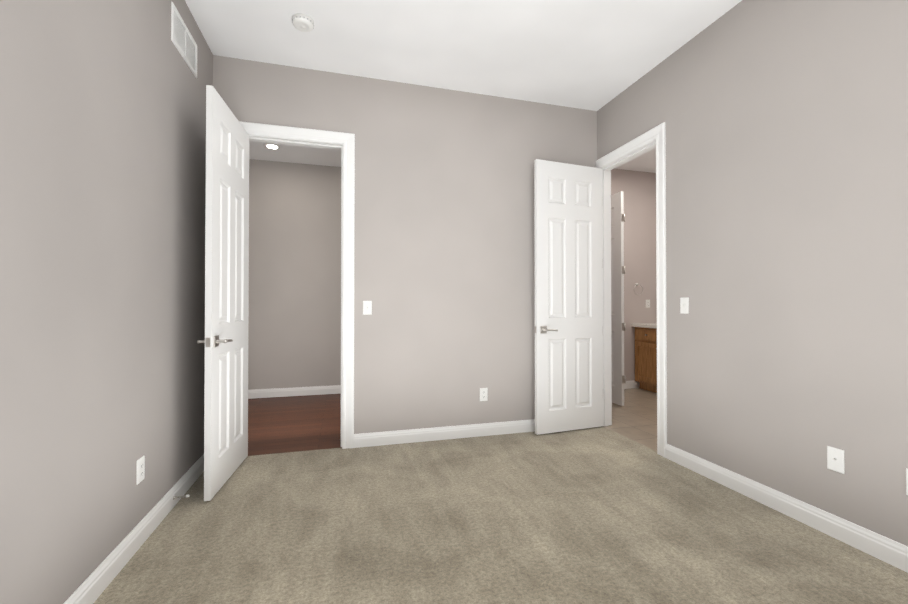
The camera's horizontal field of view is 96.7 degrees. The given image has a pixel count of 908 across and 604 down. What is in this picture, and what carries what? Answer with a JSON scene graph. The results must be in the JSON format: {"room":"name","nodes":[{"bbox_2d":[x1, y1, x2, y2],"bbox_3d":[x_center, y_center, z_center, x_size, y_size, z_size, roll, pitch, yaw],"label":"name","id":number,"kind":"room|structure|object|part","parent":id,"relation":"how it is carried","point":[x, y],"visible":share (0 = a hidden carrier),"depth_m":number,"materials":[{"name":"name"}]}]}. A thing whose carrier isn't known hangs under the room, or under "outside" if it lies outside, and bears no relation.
{"room":"empty bedroom","nodes":[
{"label":"empty bedroom","id":0,"kind":"room"},
{"bbox_2d":[0,0,212,603],"bbox_3d":[-1.195,-0.357,0.541,0.120,3.050,5.139,0,-1,-15],"label":"wall","id":1,"kind":"structure","parent":0,"point":[102,213],"depth_m":1.59,"materials":[{"name":"paint"}]},
{"bbox_2d":[63,454,203,603],"bbox_3d":[-1.146,1.114,0.604,0.015,0.108,5.019,0,-1,-15],"label":"baseboard","id":2,"kind":"structure","parent":1,"relation":"attached to","point":[92,587],"depth_m":1.86,"materials":[{"name":"white wood"}]},
{"bbox_2d":[136,455,144,484],"bbox_3d":[-1.523,0.821,1.965,0.008,0.116,0.072,0,-1,-15],"label":"outlet","id":3,"kind":"object","parent":1,"relation":"attached to","point":[140,470],"visible":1,"depth_m":1.96,"materials":[{"name":"white plastic"}]},
{"bbox_2d":[173,495,189,499],"bbox_3d":[-1.575,1.129,2.332,0.082,0.021,0.022,0,-1,-15],"label":"door stop","id":4,"kind":"object","parent":1,"relation":"attached to","point":[186,496],"visible":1,"depth_m":2.33,"materials":[{"name":"grey metal"}]},
{"bbox_2d":[171,1,196,78],"bbox_3d":[-1.666,-1.602,2.503,0.008,0.223,0.408,0,-1,-15],"label":"air vent","id":5,"kind":"object","parent":1,"relation":"in","point":[183,41],"visible":1,"depth_m":2.48,"materials":[{"name":"white metal"}]},
{"bbox_2d":[248,159,340,389],"bbox_3d":[-1.544,-0.312,5.372,5.011,3.050,0.120,0,-1,-15],"label":"wall","id":6,"kind":"structure","parent":0,"point":[294,328],"depth_m":5.17,"materials":[{"name":"paint"}]},
{"bbox_2d":[248,385,340,398],"bbox_3d":[-1.555,1.158,5.286,4.951,0.108,0.015,0,-1,-15],"label":"baseboard","id":7,"kind":"structure","parent":6,"relation":"attached to","point":[287,392],"depth_m":5.15,"materials":[{"name":"white wood"}]},
{"bbox_2d":[248,394,341,455],"bbox_3d":[-1.285,1.256,4.340,4.971,0.094,2.221,0,-1,-15],"label":"floor","id":8,"kind":"structure","parent":0,"point":[276,425],"depth_m":3.95,"materials":[{"name":"brown wood"}]},
{"bbox_2d":[249,141,340,166],"bbox_3d":[-1.292,-1.815,4.356,4.951,0.065,2.001,0,-1,-15],"label":"ceiling","id":9,"kind":"structure","parent":0,"point":[304,155],"depth_m":4.89,"materials":[{"name":"paint"}]},
{"bbox_2d":[263,143,280,149],"bbox_3d":[-2.092,-1.776,4.644,0.190,0.006,0.190,0,-1,-15],"label":"recessed light","id":10,"kind":"object","parent":9,"relation":"in","point":[271,146],"visible":1,"depth_m":4.63,"materials":[{"name":"white"}]},
{"bbox_3d":[-2.092,-1.776,4.644,0.148,0.002,0.148,0,-1,-15],"label":"bulb","id":11,"kind":"part","parent":10,"relation":"part of","materials":[{"name":"white glass"}]},
{"bbox_2d":[213,55,596,433],"bbox_3d":[-0.221,-0.330,3.506,3.571,3.050,0.060,0,-1,-15],"label":"wall","id":12,"kind":"structure","parent":0,"point":[444,272],"depth_m":3.49,"materials":[{"name":"paint"}]},
{"bbox_2d":[197,85,248,500],"bbox_3d":[-1.520,-0.050,2.735,0.164,2.452,0.724,0,-1,-11],"label":"door","id":13,"kind":"structure","parent":12,"relation":"in","point":[225,341],"depth_m":2.61,"materials":[{"name":"white wood"}]},
{"bbox_3d":[-1.467,0.244,2.466,0.164,0.066,0.182,0,-1,-11],"label":"handle","id":14,"kind":"part","parent":13,"relation":"part of","materials":[{"name":"grey metal"}]},
{"bbox_2d":[239,121,354,448],"bbox_3d":[-1.273,-0.089,3.236,0.918,2.564,0.139,0,-1,-15],"label":"door frame","id":15,"kind":"structure","parent":12,"relation":"attached to","point":[347,140],"depth_m":3.28,"materials":[{"name":"white wood"}]},
{"bbox_2d":[363,301,371,314],"bbox_3d":[-0.714,0.055,3.326,0.072,0.116,0.017,0,-1,-15],"label":"light switch","id":16,"kind":"object","parent":12,"relation":"attached to","point":[367,307],"visible":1,"depth_m":3.33,"materials":[{"name":"white plastic"}]},
{"bbox_2d":[354,419,534,447],"bbox_3d":[0.287,1.142,3.593,2.298,0.108,0.015,0,-1,-15],"label":"baseboard","id":17,"kind":"structure","parent":12,"relation":"attached to","point":[425,434],"depth_m":3.48,"materials":[{"name":"white wood"}]},
{"bbox_2d":[480,388,487,400],"bbox_3d":[0.265,0.831,3.593,0.072,0.116,0.008,0,-1,-15],"label":"outlet","id":18,"kind":"object","parent":12,"relation":"attached to","point":[483,394],"visible":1,"depth_m":3.59,"materials":[{"name":"white plastic"}]},
{"bbox_2d":[185,0,741,172],"bbox_3d":[0.455,-1.917,2.172,7.160,0.100,7.380,0,-1,-15],"label":"ceiling","id":19,"kind":"structure","parent":0,"point":[594,55],"depth_m":2.87,"materials":[{"name":"paint"}]},
{"bbox_2d":[292,13,313,31],"bbox_3d":[-1.003,-1.841,2.683,0.140,0.044,0.140,0,-1,-15],"label":"smoke detector","id":20,"kind":"object","parent":19,"relation":"attached to","point":[302,22],"visible":1,"depth_m":2.65,"materials":[{"name":"white plastic"}]},
{"bbox_2d":[93,426,907,603],"bbox_3d":[0.418,1.222,0.981,3.471,0.100,5.159,0,-1,-15],"label":"floor carpet","id":21,"kind":"object","parent":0,"point":[599,515],"visible":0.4,"depth_m":2.02,"materials":[{"name":"beige carpet"}]},
{"bbox_2d":[603,388,656,450],"bbox_3d":[2.387,1.256,4.490,2.189,0.096,3.880,0,-1,-15],"label":"floor","id":22,"kind":"structure","parent":0,"point":[634,417],"depth_m":4.18,"materials":[{"name":"beige tile"}]},
{"bbox_2d":[635,327,656,392],"bbox_3d":[2.969,0.779,4.968,0.567,0.860,1.550,0,-1,-15],"label":"bathroom vanity","id":23,"kind":"object","parent":22,"relation":"on","point":[646,356],"depth_m":5.42,"materials":[{"name":"brown wood"}]},
{"bbox_2d":[611,169,656,380],"bbox_3d":[2.133,-0.310,5.617,2.089,3.050,0.120,0,-1,-15],"label":"wall","id":24,"kind":"structure","parent":0,"point":[638,188],"depth_m":5.68,"materials":[{"name":"paint"}]},
{"bbox_2d":[611,191,625,405],"bbox_3d":[1.833,-0.029,4.958,0.164,2.452,0.733,0,-1,-15],"label":"bathroom door","id":25,"kind":"structure","parent":24,"relation":"in","point":[617,280],"depth_m":4.67,"materials":[{"name":"white wood"}]},
{"bbox_2d":[624,380,638,388],"bbox_3d":[2.093,1.160,5.522,1.969,0.108,0.015,0,-1,-15],"label":"baseboard","id":26,"kind":"structure","parent":24,"relation":"attached to","point":[631,384],"depth_m":5.62,"materials":[{"name":"white"}]},
{"bbox_2d":[646,300,649,307],"bbox_3d":[2.747,0.036,5.717,0.072,0.116,0.008,0,-1,-15],"label":"outlet","id":27,"kind":"object","parent":24,"relation":"attached to","point":[647,303],"visible":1,"depth_m":5.71,"materials":[{"name":"white plastic"}]},
{"bbox_2d":[597,0,907,545],"bbox_3d":[2.103,-0.349,1.450,0.060,3.050,5.139,0,-1,-15],"label":"wall","id":28,"kind":"structure","parent":0,"point":[786,126],"depth_m":2.22,"materials":[{"name":"paint"}]},
{"bbox_2d":[534,159,602,434],"bbox_3d":[1.067,-0.041,3.732,0.724,2.452,0.164,0,-1,-20],"label":"door","id":29,"kind":"structure","parent":28,"relation":"in","point":[568,298],"depth_m":3.71,"materials":[{"name":"white wood"}]},
{"bbox_3d":[0.813,0.254,3.635,0.182,0.066,0.164,0,-1,-20],"label":"handle","id":30,"kind":"part","parent":29,"relation":"part of","materials":[{"name":"grey metal"}]},
{"bbox_2d":[596,122,666,457],"bbox_3d":[1.558,-0.086,3.543,0.156,2.564,0.918,0,-1,-15],"label":"door frame","id":31,"kind":"structure","parent":28,"relation":"attached to","point":[658,133],"depth_m":3.21,"materials":[{"name":"white wood"}]},
{"bbox_2d":[680,297,688,313],"bbox_3d":[1.659,0.032,2.915,0.017,0.116,0.072,0,-1,-15],"label":"light switch","id":32,"kind":"object","parent":28,"relation":"attached to","point":[684,305],"visible":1,"depth_m":2.91,"materials":[{"name":"white plastic"}]},
{"bbox_2d":[665,444,907,572],"bbox_3d":[2.165,1.119,1.071,0.015,0.108,4.162,0,-1,-15],"label":"baseboard","id":33,"kind":"structure","parent":28,"relation":"attached to","point":[882,548],"depth_m":2.15,"materials":[{"name":"white wood"}]},
{"bbox_2d":[827,446,844,473],"bbox_3d":[1.904,0.793,2.019,0.016,0.116,0.072,0,-1,-15],"label":"outlet","id":34,"kind":"object","parent":28,"relation":"attached to","point":[835,459],"visible":1,"depth_m":2.02,"materials":[{"name":"white plastic"}]},
{"bbox_2d":[906,468,907,494],"bbox_3d":[1.988,0.789,1.732,0.008,0.116,0.072,0,-1,-15],"label":"outlet","id":35,"kind":"object","parent":28,"relation":"attached to","point":[906,481],"visible":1,"depth_m":1.76,"materials":[{"name":"white plastic"}]}
]}

